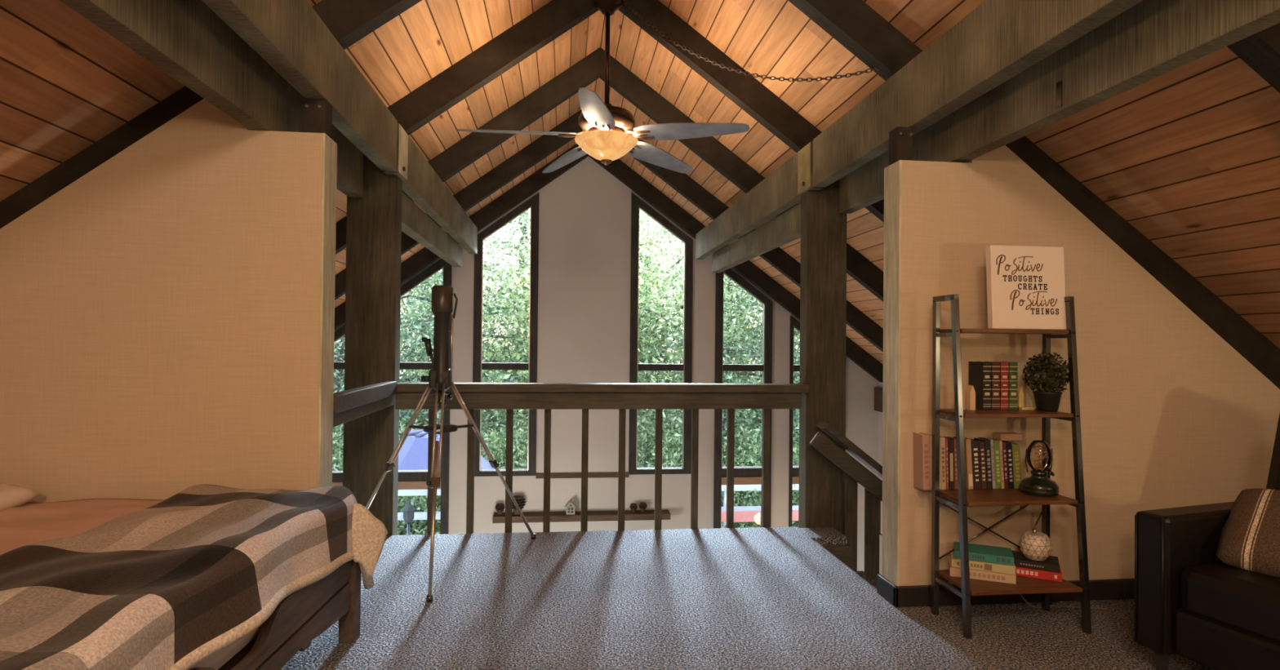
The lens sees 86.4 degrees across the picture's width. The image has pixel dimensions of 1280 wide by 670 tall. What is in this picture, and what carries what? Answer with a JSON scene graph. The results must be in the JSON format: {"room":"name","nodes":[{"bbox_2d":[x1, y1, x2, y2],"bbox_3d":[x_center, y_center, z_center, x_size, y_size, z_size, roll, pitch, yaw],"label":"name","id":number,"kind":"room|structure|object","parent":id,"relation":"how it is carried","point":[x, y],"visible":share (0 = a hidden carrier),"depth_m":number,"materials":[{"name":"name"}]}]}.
{"room":"loft bedroom","nodes":[
{"label":"loft bedroom","id":0,"kind":"room"},
{"bbox_2d":[0,98,322,503],"bbox_3d":[-2.486,0.042,2.680,2.386,2.228,0.141,1,-1,-6],"label":"wall","id":1,"kind":"structure","parent":0,"point":[160,309],"depth_m":2.68,"materials":[{"name":"paint"}]},
{"bbox_2d":[58,0,364,197],"bbox_3d":[-1.287,-0.984,0.651,0.080,0.283,6.765,1,-1,-6],"label":"ceiling beam","id":2,"kind":"structure","parent":1,"relation":"on","point":[186,40],"depth_m":2.29,"materials":[{"name":"wood"}]},
{"bbox_2d":[301,97,332,138],"bbox_3d":[-1.328,-0.888,2.798,0.093,0.142,0.089,1,-1,-6],"label":"support block","id":3,"kind":"object","parent":1,"relation":"attached to","point":[317,113],"visible":0.91,"depth_m":2.76,"materials":[{"name":"wood"}]},
{"bbox_2d":[316,133,337,488],"bbox_3d":[-1.296,0.177,2.815,0.012,1.985,0.150,1,-1,-6],"label":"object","id":4,"kind":"structure","parent":1,"relation":"attached to","point":[329,158],"depth_m":2.80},
{"bbox_2d":[334,156,878,572],"bbox_3d":[-0.645,0.740,8.219,7.310,6.195,0.160,1,-1,-6],"label":"wall","id":5,"kind":"structure","parent":0,"point":[584,261],"depth_m":8.16,"materials":[{"name":"paint"}]},
{"bbox_2d":[332,324,345,486],"bbox_3d":[-3.531,1.664,7.836,0.690,3.880,0.130,1,-1,-6],"label":"window","id":6,"kind":"structure","parent":5,"relation":"in","point":[337,476],"depth_m":7.80,"materials":[{"name":"black wood"}]},
{"bbox_2d":[397,258,452,534],"bbox_3d":[-2.577,1.322,7.948,0.703,4.586,0.130,1,-1,-6],"label":"window","id":7,"kind":"structure","parent":5,"relation":"in","point":[407,479],"depth_m":7.91,"materials":[{"name":"black wood"}]},
{"bbox_2d":[472,192,538,476],"bbox_3d":[-1.588,-0.018,8.074,0.742,3.349,0.130,1,-1,-6],"label":"window","id":8,"kind":"structure","parent":5,"relation":"in","point":[532,203],"depth_m":8.03,"materials":[{"name":"black wood"}]},
{"bbox_2d":[492,509,670,523],"bbox_3d":[-0.676,2.134,8.019,2.065,0.073,0.199,1,-1,-6],"label":"wall ledge","id":9,"kind":"object","parent":5,"relation":"attached to","point":[593,516],"visible":0.89,"depth_m":7.95,"materials":[{"name":"brown wood"}]},
{"bbox_2d":[535,471,628,478],"bbox_3d":[-0.684,1.671,8.113,1.102,0.060,0.022,1,-1,-6],"label":"trim","id":10,"kind":"structure","parent":5,"relation":"attached to","point":[553,475],"depth_m":8.10,"materials":[{"name":"brown wood"}]},
{"bbox_2d":[628,192,693,475],"bbox_3d":[0.251,-0.018,8.283,0.756,3.390,0.130,1,-1,-6],"label":"window","id":11,"kind":"structure","parent":5,"relation":"in","point":[637,203],"depth_m":8.22,"materials":[{"name":"black wood"}]},
{"bbox_2d":[713,268,773,528],"bbox_3d":[1.253,1.361,8.383,0.711,4.594,0.130,1,-1,-6],"label":"window","id":12,"kind":"structure","parent":5,"relation":"in","point":[743,475],"depth_m":8.32,"materials":[{"name":"black wood"}]},
{"bbox_2d":[788,315,799,526],"bbox_3d":[2.185,1.717,8.485,0.705,3.903,0.130,1,-1,-6],"label":"window","id":13,"kind":"structure","parent":5,"relation":"in","point":[793,471],"depth_m":8.39,"materials":[{"name":"black wood"}]},
{"bbox_2d":[0,0,1279,364],"bbox_3d":[-0.045,-0.984,3.108,8.310,3.252,11.566,1,-1,-6],"label":"ceiling","id":14,"kind":"structure","parent":0,"point":[1188,155],"depth_m":3.23,"materials":[{"name":"brown wood"}]},
{"bbox_2d":[0,0,422,228],"bbox_3d":[-2.021,-0.882,2.914,3.943,3.120,0.090,1,-1,-6],"label":"rafter","id":15,"kind":"object","parent":14,"relation":"attached to","point":[348,21],"visible":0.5,"depth_m":2.87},
{"bbox_2d":[334,109,582,300],"bbox_3d":[-2.452,-0.843,6.712,3.943,3.120,0.090,1,-1,-6],"label":"rafter","id":16,"kind":"object","parent":14,"relation":"attached to","point":[544,146],"visible":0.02,"depth_m":6.80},
{"bbox_2d":[334,143,588,328],"bbox_3d":[-2.583,-0.831,7.860,3.943,3.120,0.090,1,-1,-6],"label":"rafter","id":17,"kind":"object","parent":14,"relation":"attached to","point":[422,259],"visible":0.36,"depth_m":7.93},
{"bbox_2d":[335,47,599,254],"bbox_3d":[-2.308,-0.856,5.446,3.943,3.120,0.090,1,-1,-6],"label":"rafter","id":18,"kind":"object","parent":14,"relation":"attached to","point":[522,113],"visible":0.36,"depth_m":5.56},
{"bbox_2d":[387,0,599,135],"bbox_3d":[-2.165,-0.869,4.180,3.943,3.120,0.090,1,-1,-6],"label":"rafter","id":19,"kind":"object","parent":14,"relation":"attached to","point":[503,52],"visible":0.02,"depth_m":4.29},
{"bbox_2d":[457,0,749,173],"bbox_3d":[-0.243,-1.720,4.187,1.684,1.335,1.693,1,-1,-6],"label":"ceiling fan","id":20,"kind":"object","parent":14,"relation":"hanging from","point":[605,136],"visible":1,"depth_m":4.11,"materials":[{"name":"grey metal"}]},
{"bbox_2d":[588,155,883,382],"bbox_3d":[1.346,-0.778,8.307,3.967,3.138,0.090,1,-1,-6],"label":"rafter","id":21,"kind":"object","parent":14,"relation":"attached to","point":[617,168],"visible":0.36,"depth_m":8.25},
{"bbox_2d":[599,47,883,302],"bbox_3d":[1.621,-0.803,5.892,3.967,3.138,0.090,1,-1,-6],"label":"rafter","id":22,"kind":"object","parent":14,"relation":"attached to","point":[623,81],"visible":0.29,"depth_m":5.74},
{"bbox_2d":[618,0,884,222],"bbox_3d":[1.765,-0.816,4.627,3.967,3.138,0.090,1,-1,-6],"label":"rafter","id":23,"kind":"object","parent":14,"relation":"attached to","point":[746,92],"visible":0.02,"depth_m":4.46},
{"bbox_2d":[628,133,883,352],"bbox_3d":[1.477,-0.790,7.158,3.967,3.138,0.090,1,-1,-6],"label":"rafter","id":24,"kind":"object","parent":14,"relation":"attached to","point":[682,183],"visible":0.29,"depth_m":7.10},
{"bbox_2d":[787,0,1279,389],"bbox_3d":[1.909,-0.829,3.361,3.967,3.138,0.090,1,-1,-6],"label":"rafter","id":25,"kind":"object","parent":14,"relation":"attached to","point":[856,26],"visible":0.5,"depth_m":3.34,"materials":[{"name":"wood"}]},
{"bbox_2d":[622,0,879,82],"bbox_3d":[0.530,-1.668,3.733,1.576,0.783,0.021,0,-1,35],"label":"chain","id":26,"kind":"object","parent":25,"relation":"hanging from","point":[639,16],"visible":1,"depth_m":3.66,"materials":[{"name":"grey metal"}]},
{"bbox_2d":[1226,22,1279,93],"bbox_3d":[2.053,-0.842,2.095,3.967,3.138,0.090,1,-1,-6],"label":"rafter","id":27,"kind":"object","parent":14,"relation":"attached to","point":[1260,51],"visible":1,"depth_m":2.07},
{"bbox_2d":[280,526,1214,669],"bbox_3d":[0.192,1.311,0.798,7.310,0.300,6.770,1,-1,-6],"label":"floor","id":28,"kind":"structure","parent":0,"point":[751,598],"depth_m":2.86,"materials":[{"name":"carpet"}]},
{"bbox_2d":[189,559,360,669],"bbox_3d":[-2.088,0.675,1.808,2.110,0.950,1.568,1,-1,-4],"label":"bed","id":29,"kind":"object","parent":28,"relation":"on","point":[308,611],"visible":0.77,"depth_m":2.19,"materials":[{"name":"brown wood"}]},
{"bbox_2d":[187,623,262,669],"bbox_3d":[-2.077,0.762,1.818,1.975,0.233,1.440,1,-1,-4],"label":"mattress","id":30,"kind":"object","parent":29,"relation":"on","point":[216,660],"visible":0.06,"depth_m":1.79,"materials":[{"name":"grey"}]},
{"bbox_2d":[0,497,164,555],"bbox_3d":[-2.108,0.631,1.829,1.892,0.074,1.503,1,-1,-3],"label":"sheet","id":31,"kind":"object","parent":30,"relation":"on","point":[24,524],"visible":0.17,"depth_m":2.34,"materials":[{"name":"fabric"}]},
{"bbox_2d":[0,484,40,511],"bbox_3d":[-2.436,0.574,2.253,0.460,0.113,0.600,1,-1,-4],"label":"pillow","id":32,"kind":"object","parent":31,"relation":"on","point":[11,495],"visible":0.97,"depth_m":2.45,"materials":[{"name":"beige fabric"}]},
{"bbox_2d":[0,484,387,669],"bbox_3d":[-1.310,0.766,1.857,0.761,0.429,1.641,1,-1,-4],"label":"plaid blanket","id":33,"kind":"object","parent":31,"relation":"on","point":[172,583],"visible":1,"depth_m":1.73,"materials":[{"name":"fabric"}]},
{"bbox_2d":[365,284,536,602],"bbox_3d":[-1.067,0.459,3.468,1.043,1.440,0.963,1,-1,-6],"label":"telescope","id":34,"kind":"object","parent":28,"relation":"on","point":[439,379],"visible":0.99,"depth_m":3.56,"materials":[{"name":"grey"}]},
{"bbox_2d":[408,424,474,434],"bbox_3d":[-1.055,0.492,3.553,0.343,0.024,0.315,1,-1,-6],"label":"tray","id":35,"kind":"object","parent":34,"relation":"on","point":[438,429],"depth_m":3.55,"materials":[{"name":"grey"}]},
{"bbox_2d":[809,420,882,582],"bbox_3d":[1.809,1.536,4.256,1.581,1.989,0.140,1,-1,-6],"label":"stair railing","id":36,"kind":"object","parent":28,"relation":"attached to","point":[854,473],"visible":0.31,"depth_m":4.23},
{"bbox_2d":[931,293,1091,639],"bbox_3d":[1.539,0.517,2.849,0.534,1.363,0.279,1,-1,-6],"label":"ladder shelf","id":37,"kind":"object","parent":28,"relation":"on","point":[964,496],"visible":0.88,"depth_m":2.80,"materials":[{"name":"black metal"}]},
{"bbox_2d":[913,432,930,489],"bbox_3d":[1.233,0.551,2.981,0.034,0.238,0.079,0,-1,-6],"label":"book","id":38,"kind":"object","parent":37,"relation":"on","point":[921,441],"visible":1,"depth_m":2.95,"materials":[{"name":"pink paper"}]},
{"bbox_2d":[939,435,946,489],"bbox_3d":[1.310,0.558,2.990,0.023,0.225,0.079,0,-1,-6],"label":"book","id":39,"kind":"object","parent":37,"relation":"on","point":[942,440],"visible":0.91,"depth_m":2.95,"materials":[{"name":"beige paper"}]},
{"bbox_2d":[943,436,954,489],"bbox_3d":[1.347,0.561,2.994,0.024,0.219,0.079,0,-1,-6],"label":"book","id":40,"kind":"object","parent":37,"relation":"on","point":[950,441],"visible":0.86,"depth_m":2.96,"materials":[{"name":"brown paper"}]},
{"bbox_2d":[964,437,973,489],"bbox_3d":[1.431,0.562,3.004,0.036,0.220,0.079,1,-1,-6],"label":"book","id":41,"kind":"object","parent":37,"relation":"on","point":[968,462],"visible":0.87,"depth_m":2.97,"materials":[{"name":"beige paper"}]},
{"bbox_2d":[964,385,975,409],"bbox_3d":[1.420,0.269,2.932,0.024,0.105,0.040,1,-1,-6],"label":"block","id":42,"kind":"object","parent":37,"relation":"on","point":[970,393],"visible":0.94,"depth_m":2.92,"materials":[{"name":"beige wood"}]},
{"bbox_2d":[970,439,981,489],"bbox_3d":[1.462,0.567,3.007,0.047,0.212,0.079,1,-1,-6],"label":"book","id":43,"kind":"object","parent":37,"relation":"on","point":[975,443],"visible":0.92,"depth_m":2.97,"materials":[{"name":"black paper"}]},
{"bbox_2d":[968,361,991,409],"bbox_3d":[1.491,0.220,2.989,0.037,0.205,0.106,1,-1,-6],"label":"book","id":44,"kind":"object","parent":37,"relation":"on","point":[980,372],"visible":0.99,"depth_m":2.95,"materials":[{"name":"black paper"}]},
{"bbox_2d":[973,439,986,488],"bbox_3d":[1.493,0.569,3.011,0.038,0.208,0.079,1,-1,-6],"label":"book","id":45,"kind":"object","parent":37,"relation":"on","point":[981,444],"visible":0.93,"depth_m":2.97,"materials":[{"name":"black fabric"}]},
{"bbox_2d":[948,556,1016,584],"bbox_3d":[1.448,0.999,2.894,0.245,0.038,0.151,0,-1,22],"label":"book","id":46,"kind":"object","parent":37,"relation":"on","point":[953,571],"visible":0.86,"depth_m":2.82,"materials":[{"name":"beige paper"}]},
{"bbox_2d":[950,549,1015,574],"bbox_3d":[1.452,0.963,2.897,0.238,0.034,0.151,0,-1,23],"label":"book","id":47,"kind":"object","parent":46,"relation":"on","point":[955,562],"visible":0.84,"depth_m":2.82,"materials":[{"name":"beige paper"}]},
{"bbox_2d":[953,542,1013,565],"bbox_3d":[1.459,0.929,2.900,0.222,0.033,0.146,0,-1,24],"label":"book","id":48,"kind":"object","parent":47,"relation":"on","point":[979,553],"visible":0.98,"depth_m":2.85,"materials":[{"name":"teal paper"}]},
{"bbox_2d":[973,437,992,488],"bbox_3d":[1.519,0.566,3.014,0.038,0.215,0.079,1,-1,-6],"label":"book","id":49,"kind":"object","parent":37,"relation":"on","point":[987,442],"visible":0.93,"depth_m":2.98,"materials":[{"name":"black paper"}]},
{"bbox_2d":[981,437,995,488],"bbox_3d":[1.540,0.566,3.016,0.026,0.216,0.079,1,-1,-6],"label":"book","id":50,"kind":"object","parent":37,"relation":"on","point":[991,440],"visible":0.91,"depth_m":2.98,"materials":[{"name":"paper"}]},
{"bbox_2d":[987,361,999,409],"bbox_3d":[1.532,0.220,2.994,0.037,0.205,0.106,1,-1,-6],"label":"book","id":51,"kind":"object","parent":37,"relation":"on","point":[995,366],"visible":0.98,"depth_m":2.94,"materials":[{"name":"paper"}]},
{"bbox_2d":[989,438,1001,488],"bbox_3d":[1.561,0.568,3.018,0.038,0.212,0.079,1,-1,-6],"label":"book","id":52,"kind":"object","parent":37,"relation":"on","point":[996,442],"visible":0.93,"depth_m":2.98,"materials":[{"name":"paper"}]},
{"bbox_2d":[995,361,1008,409],"bbox_3d":[1.572,0.221,2.999,0.037,0.205,0.106,1,-1,-6],"label":"book","id":53,"kind":"object","parent":37,"relation":"on","point":[1004,366],"visible":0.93,"depth_m":2.95,"materials":[{"name":"paper"}]},
{"bbox_2d":[1001,441,1008,488],"bbox_3d":[1.597,0.572,3.022,0.029,0.204,0.079,1,-1,-6],"label":"book","id":54,"kind":"object","parent":37,"relation":"on","point":[1004,446],"visible":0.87,"depth_m":2.98,"materials":[{"name":"paper"}]},
{"bbox_2d":[992,431,1022,440],"bbox_3d":[1.634,0.451,3.030,0.100,0.030,0.060,1,-1,-6],"label":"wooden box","id":55,"kind":"object","parent":54,"relation":"on","point":[1011,436],"visible":1,"depth_m":3.00,"materials":[{"name":"beige wood"}]},
{"bbox_2d":[1001,440,1013,488],"bbox_3d":[1.619,0.573,3.025,0.037,0.203,0.079,1,-1,-6],"label":"book","id":56,"kind":"object","parent":37,"relation":"on","point":[1009,447],"visible":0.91,"depth_m":2.99,"materials":[{"name":"paper"}]},
{"bbox_2d":[1002,361,1017,409],"bbox_3d":[1.613,0.221,3.003,0.039,0.205,0.106,1,-1,-6],"label":"book","id":57,"kind":"object","parent":37,"relation":"on","point":[1013,366],"visible":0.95,"depth_m":2.95,"materials":[{"name":"paper"}]},
{"bbox_2d":[1011,442,1021,488],"bbox_3d":[1.652,0.578,3.029,0.048,0.194,0.079,1,-1,-6],"label":"book","id":58,"kind":"object","parent":37,"relation":"on","point":[1015,447],"visible":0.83,"depth_m":2.99,"materials":[{"name":"green paper"}]},
{"bbox_2d":[985,244,1066,329],"bbox_3d":[1.629,-0.199,2.876,0.333,0.353,0.054,1,-1,-6],"label":"sign","id":59,"kind":"object","parent":37,"relation":"on","point":[1026,284],"visible":1,"depth_m":2.86,"materials":[{"name":"beige"}]},
{"bbox_2d":[1015,565,1062,582],"bbox_3d":[1.692,1.003,2.915,0.185,0.036,0.141,0,-1,28],"label":"book","id":60,"kind":"object","parent":37,"relation":"on","point":[1026,572],"visible":0.54,"depth_m":2.85,"materials":[{"name":"red paper"}]},
{"bbox_2d":[1011,550,1059,573],"bbox_3d":[1.688,0.969,2.918,0.180,0.030,0.141,0,-1,29],"label":"book","id":61,"kind":"object","parent":60,"relation":"on","point":[1051,564],"visible":0.68,"depth_m":2.87,"materials":[{"name":"black paper"}]},
{"bbox_2d":[1019,512,1052,560],"bbox_3d":[1.691,0.858,2.911,0.123,0.192,0.123,1,-1,-6],"label":"vase","id":62,"kind":"object","parent":61,"relation":"on","point":[1034,545],"visible":1,"depth_m":2.87,"materials":[{"name":"beige ceramic"}]},
{"bbox_2d":[1019,440,1059,497],"bbox_3d":[1.696,0.560,2.895,0.148,0.226,0.148,1,-1,-6],"label":"lantern","id":63,"kind":"object","parent":37,"relation":"on","point":[1038,484],"visible":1,"depth_m":2.87,"materials":[{"name":"black metal"}]},
{"bbox_2d":[1022,352,1070,411],"bbox_3d":[1.739,0.199,2.909,0.186,0.249,0.196,1,-1,-6],"label":"potted plant","id":64,"kind":"object","parent":37,"relation":"on","point":[1046,399],"visible":1,"depth_m":2.87,"materials":[{"name":"green plant"}]},
{"bbox_2d":[1134,413,1279,669],"bbox_3d":[2.362,0.701,2.260,0.993,0.997,0.750,1,-1,-19],"label":"armchair","id":65,"kind":"object","parent":28,"relation":"on","point":[1190,604],"visible":0.87,"depth_m":2.33,"materials":[{"name":"black leather"}]},
{"bbox_2d":[1180,562,1279,643],"bbox_3d":[2.235,0.885,2.214,0.645,0.185,0.520,1,-1,-19],"label":"seat cushion","id":66,"kind":"object","parent":65,"relation":"on","point":[1221,602],"depth_m":2.21,"materials":[{"name":"black leather"}]},
{"bbox_2d":[1215,488,1279,577],"bbox_3d":[2.240,0.683,2.281,0.346,0.262,0.440,1,-1,-37],"label":"throw pillow","id":67,"kind":"object","parent":65,"relation":"on","point":[1249,540],"visible":0.99,"depth_m":2.33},
{"bbox_2d":[878,381,883,574],"bbox_3d":[3.660,2.034,3.247,0.150,3.580,10.866,1,-1,-6],"label":"wall","id":68,"kind":"structure","parent":0,"point":[880,384],"depth_m":8.48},
{"bbox_2d":[874,387,883,412],"bbox_3d":[3.144,0.786,6.975,0.060,0.290,3.166,1,-1,-6],"label":"trim","id":69,"kind":"structure","parent":68,"relation":"attached to","point":[878,392],"depth_m":8.42,"materials":[{"name":"brown wood"}]},
{"bbox_2d":[899,145,1279,586],"bbox_3d":[2.370,0.116,3.232,2.458,2.188,0.141,1,-1,-6],"label":"wall","id":70,"kind":"structure","parent":0,"point":[1172,415],"depth_m":3.12,"materials":[{"name":"paint"}]},
{"bbox_2d":[814,541,876,590],"bbox_3d":[1.184,1.359,3.611,0.242,0.288,0.935,1,-1,-6],"label":"trim","id":71,"kind":"structure","parent":70,"relation":"attached to","point":[842,553],"depth_m":4.05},
{"bbox_2d":[881,160,902,586],"bbox_3d":[1.142,0.209,3.092,0.012,1.975,0.150,1,-1,-6],"label":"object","id":72,"kind":"structure","parent":70,"relation":"attached to","point":[892,173],"depth_m":3.08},
{"bbox_2d":[888,126,912,164],"bbox_3d":[1.182,-0.855,3.083,0.075,0.152,0.089,1,-1,-6],"label":"support block","id":73,"kind":"object","parent":70,"relation":"attached to","point":[900,139],"visible":0.91,"depth_m":3.05,"materials":[{"name":"black metal"}]},
{"bbox_2d":[876,573,1134,607],"bbox_3d":[2.345,1.166,3.215,2.488,0.088,0.178,1,-1,-6],"label":"baseboard","id":74,"kind":"structure","parent":70,"relation":"attached to","point":[1117,588],"depth_m":3.05,"materials":[{"name":"black"}]},
{"bbox_2d":[839,0,1279,213],"bbox_3d":[1.690,-0.951,0.990,0.084,0.283,6.765,1,-1,-6],"label":"ceiling beam","id":75,"kind":"structure","parent":70,"relation":"on","point":[1151,39],"depth_m":2.31,"materials":[{"name":"brown wood"}]},
{"bbox_3d":[-0.353,3.733,5.357,7.310,0.150,5.800,1,-1,-6],"label":"floor","id":76,"kind":"structure","parent":0,"visible":0},
{"bbox_2d":[342,154,402,535],"bbox_3d":[-1.612,1.246,4.066,0.287,4.770,0.126,1,-1,-6],"label":"post","id":77,"kind":"object","parent":76,"relation":"on","point":[374,220],"visible":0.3,"depth_m":4.02,"materials":[{"name":"wood"}]},
{"bbox_2d":[383,123,477,253],"bbox_3d":[-1.658,-1.077,5.826,0.100,0.295,3.710,1,-1,-6],"label":"ceiling beam","id":78,"kind":"structure","parent":77,"relation":"attached to","point":[420,182],"depth_m":4.99,"materials":[{"name":"brown wood"}]},
{"bbox_2d":[401,191,462,267],"bbox_3d":[-1.740,-0.829,5.663,0.090,0.203,3.030,1,-1,-6],"label":"ceiling beam","id":79,"kind":"structure","parent":77,"relation":"attached to","point":[418,225],"depth_m":5.39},
{"bbox_2d":[798,179,846,533],"bbox_3d":[1.167,1.287,4.382,0.263,4.750,0.126,1,-1,-6],"label":"post","id":80,"kind":"object","parent":76,"relation":"on","point":[823,273],"visible":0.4,"depth_m":4.33,"materials":[{"name":"wood"}]},
{"bbox_2d":[395,382,808,534],"bbox_3d":[-0.201,0.897,4.168,2.502,1.198,0.145,1,-1,-6],"label":"balcony railing","id":81,"kind":"object","parent":80,"relation":"attached to","point":[509,397],"visible":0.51,"depth_m":4.16,"materials":[{"name":"wood"}]},
{"bbox_2d":[333,381,396,427],"bbox_3d":[-1.386,0.334,3.452,0.062,0.143,1.120,1,-1,-6],"label":"railing","id":82,"kind":"object","parent":81,"relation":"attached to","point":[349,405],"visible":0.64,"depth_m":3.31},
{"bbox_2d":[711,203,800,273],"bbox_3d":[1.006,-0.798,5.975,0.090,0.203,3.030,1,-1,-6],"label":"ceiling beam","id":83,"kind":"structure","parent":80,"relation":"attached to","point":[784,228],"depth_m":5.63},
{"bbox_2d":[695,142,823,259],"bbox_3d":[0.895,-1.048,6.116,0.100,0.295,3.710,1,-1,-6],"label":"ceiling beam","id":84,"kind":"structure","parent":80,"relation":"attached to","point":[782,189],"depth_m":5.33,"materials":[{"name":"brown wood"}]},
{"bbox_3d":[0.600,-0.521,-2.619,7.310,3.895,0.150,1,-1,-6],"label":"wall","id":85,"kind":"structure","parent":0,"visible":0},
{"bbox_2d":[201,0,397,171],"bbox_3d":[-1.075,-1.130,0.632,0.086,0.295,6.675,1,-1,-6],"label":"ceiling beam","id":86,"kind":"structure","parent":85,"relation":"attached to","point":[290,36],"depth_m":2.66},
{"bbox_2d":[813,0,1142,186],"bbox_3d":[1.493,-1.101,0.923,0.086,0.295,6.675,1,-1,-6],"label":"ceiling beam","id":87,"kind":"structure","parent":85,"relation":"attached to","point":[998,40],"depth_m":2.68,"materials":[{"name":"wood"}]},
{"label":"outside","id":88,"kind":"structure","parent":0,"visible":0},
{"bbox_3d":[-1.189,3.814,10.092,16.000,0.120,3.700,1,-1,-6],"label":"deck","id":89,"kind":"object","parent":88,"visible":0},
{"bbox_2d":[400,498,416,534],"bbox_3d":[-3.712,3.178,10.919,0.222,1.120,0.222,0,-1,16],"label":"lantern","id":90,"kind":"object","parent":89,"relation":"on","point":[408,509],"visible":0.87,"depth_m":10.87,"materials":[{"name":"black metal"}]},
{"bbox_2d":[398,429,494,489],"bbox_3d":[-3.117,2.567,10.087,1.811,2.336,1.811,1,-1,-6],"label":"patio umbrella","id":91,"kind":"object","parent":89,"relation":"on","point":[413,455],"visible":0.17,"depth_m":9.61,"materials":[{"name":"blue fabric"}]},
{"bbox_2d":[397,484,799,528],"bbox_3d":[-1.386,3.202,11.887,16.000,1.140,0.140,1,-1,-6],"label":"deck railing","id":92,"kind":"object","parent":89,"relation":"on","point":[417,515],"visible":0.02,"depth_m":12.17,"materials":[{"name":"grey paint"}]},
{"bbox_2d":[720,510,798,522],"bbox_3d":[1.981,3.411,11.468,2.400,0.780,0.510,1,-1,-6],"label":"bench","id":93,"kind":"object","parent":89,"relation":"on","point":[739,516],"visible":0.05,"depth_m":11.67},
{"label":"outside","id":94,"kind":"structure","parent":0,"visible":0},
{"bbox_2d":[397,369,799,534],"bbox_3d":[-3.900,3.999,33.938,90.000,3.000,51.600,1,-1,-6],"label":"ground","id":95,"kind":"structure","parent":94,"point":[404,370],"depth_m":17.33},
{"bbox_2d":[333,293,439,532],"bbox_3d":[-6.136,0.756,14.480,6.382,8.163,5.692,0,-1,17],"label":"fir tree","id":96,"kind":"object","parent":95,"relation":"on","point":[339,346],"visible":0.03,"depth_m":14.56,"materials":[{"name":"green plant"}]},
{"bbox_2d":[332,425,440,527],"bbox_3d":[-5.885,3.200,12.721,4.657,3.575,4.492,1,-1,-24],"label":"shrub","id":97,"kind":"object","parent":95,"relation":"on","point":[336,456],"visible":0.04,"depth_m":12.83,"materials":[{"name":"green plant"}]},
{"bbox_2d":[332,218,529,534],"bbox_3d":[-4.546,0.227,15.586,7.781,9.250,7.248,1,-1,-25],"label":"cedar tree","id":98,"kind":"object","parent":95,"relation":"on","point":[414,323],"visible":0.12,"depth_m":14.95,"materials":[{"name":"green plant"}]},
{"bbox_2d":[397,409,493,535],"bbox_3d":[-3.966,3.222,12.960,4.492,3.575,4.657,1,-1,-31],"label":"shrub","id":99,"kind":"object","parent":95,"relation":"on","point":[419,502],"visible":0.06,"depth_m":12.46,"materials":[{"name":"green plant"}]},
{"bbox_2d":[398,235,528,462],"bbox_3d":[-4.951,0.567,18.412,7.327,8.282,7.719,0,-1,7],"label":"broadleaf tree","id":100,"kind":"object","parent":95,"relation":"on","point":[417,373],"visible":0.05,"depth_m":17.92,"materials":[{"name":"green plant"}]},
{"bbox_2d":[402,411,528,532],"bbox_3d":[-2.678,3.242,13.600,4.657,3.575,4.492,1,-1,-39],"label":"shrub","id":101,"kind":"object","parent":95,"relation":"on","point":[516,460],"visible":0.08,"depth_m":13.19,"materials":[{"name":"green plant"}]},
{"bbox_2d":[402,208,639,434],"bbox_3d":[-3.920,-0.334,21.303,7.908,10.093,8.490,1,-1,3],"label":"cedar tree","id":102,"kind":"object","parent":95,"relation":"on","point":[526,226],"visible":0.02,"depth_m":20.99,"materials":[{"name":"green plant"}]},
{"bbox_2d":[481,210,648,463],"bbox_3d":[-2.519,0.418,19.021,6.135,8.798,6.878,0,-1,9],"label":"fir tree","id":103,"kind":"object","parent":95,"relation":"on","point":[526,213],"visible":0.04,"depth_m":18.28,"materials":[{"name":"green plant"}]},
{"bbox_2d":[525,209,683,468],"bbox_3d":[-0.625,0.577,18.153,7.022,8.348,6.541,0,-1,9],"label":"cedar tree","id":104,"kind":"object","parent":95,"relation":"on","point":[646,265],"visible":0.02,"depth_m":18.18,"materials":[{"name":"green plant"}]},
{"bbox_2d":[481,212,751,468],"bbox_3d":[-1.372,0.472,15.707,7.860,8.884,8.281,0,-1,45],"label":"broadleaf tree","id":105,"kind":"object","parent":95,"relation":"on","point":[526,269],"visible":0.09,"depth_m":14.79,"materials":[{"name":"green plant"}]},
{"bbox_2d":[636,422,757,528],"bbox_3d":[0.992,3.278,13.549,4.492,3.575,4.657,0,-1,37],"label":"shrub","id":106,"kind":"object","parent":95,"relation":"on","point":[674,458],"visible":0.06,"depth_m":13.46,"materials":[{"name":"green plant"}]},
{"bbox_2d":[637,208,759,455],"bbox_3d":[0.441,0.046,22.596,8.762,9.400,8.317,0,-1,31],"label":"broadleaf tree","id":107,"kind":"object","parent":95,"relation":"on","point":[657,236],"visible":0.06,"depth_m":21.66,"materials":[{"name":"green plant"}]},
{"bbox_2d":[636,217,799,528],"bbox_3d":[1.323,0.669,14.762,5.989,8.589,6.715,1,-1,-33],"label":"fir tree","id":108,"kind":"object","parent":95,"relation":"on","point":[677,416],"visible":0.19,"depth_m":14.66,"materials":[{"name":"green plant"}]},
{"bbox_2d":[637,233,799,497],"bbox_3d":[2.654,0.652,18.585,7.402,8.367,7.798,1,-1,-40],"label":"broadleaf tree","id":109,"kind":"object","parent":95,"relation":"on","point":[744,326],"visible":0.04,"depth_m":17.68,"materials":[{"name":"green plant"}]},
{"bbox_2d":[665,282,799,525],"bbox_3d":[3.167,0.576,15.499,6.809,8.690,7.309,1,-1,-1],"label":"cedar tree","id":110,"kind":"object","parent":95,"relation":"on","point":[796,342],"visible":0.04,"depth_m":15.27,"materials":[{"name":"green plant"}]},
{"bbox_2d":[721,410,799,528],"bbox_3d":[2.715,3.298,13.840,4.657,3.575,4.492,0,-1,29],"label":"shrub","id":111,"kind":"object","parent":95,"relation":"on","point":[757,447],"visible":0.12,"depth_m":13.42,"materials":[{"name":"green plant"}]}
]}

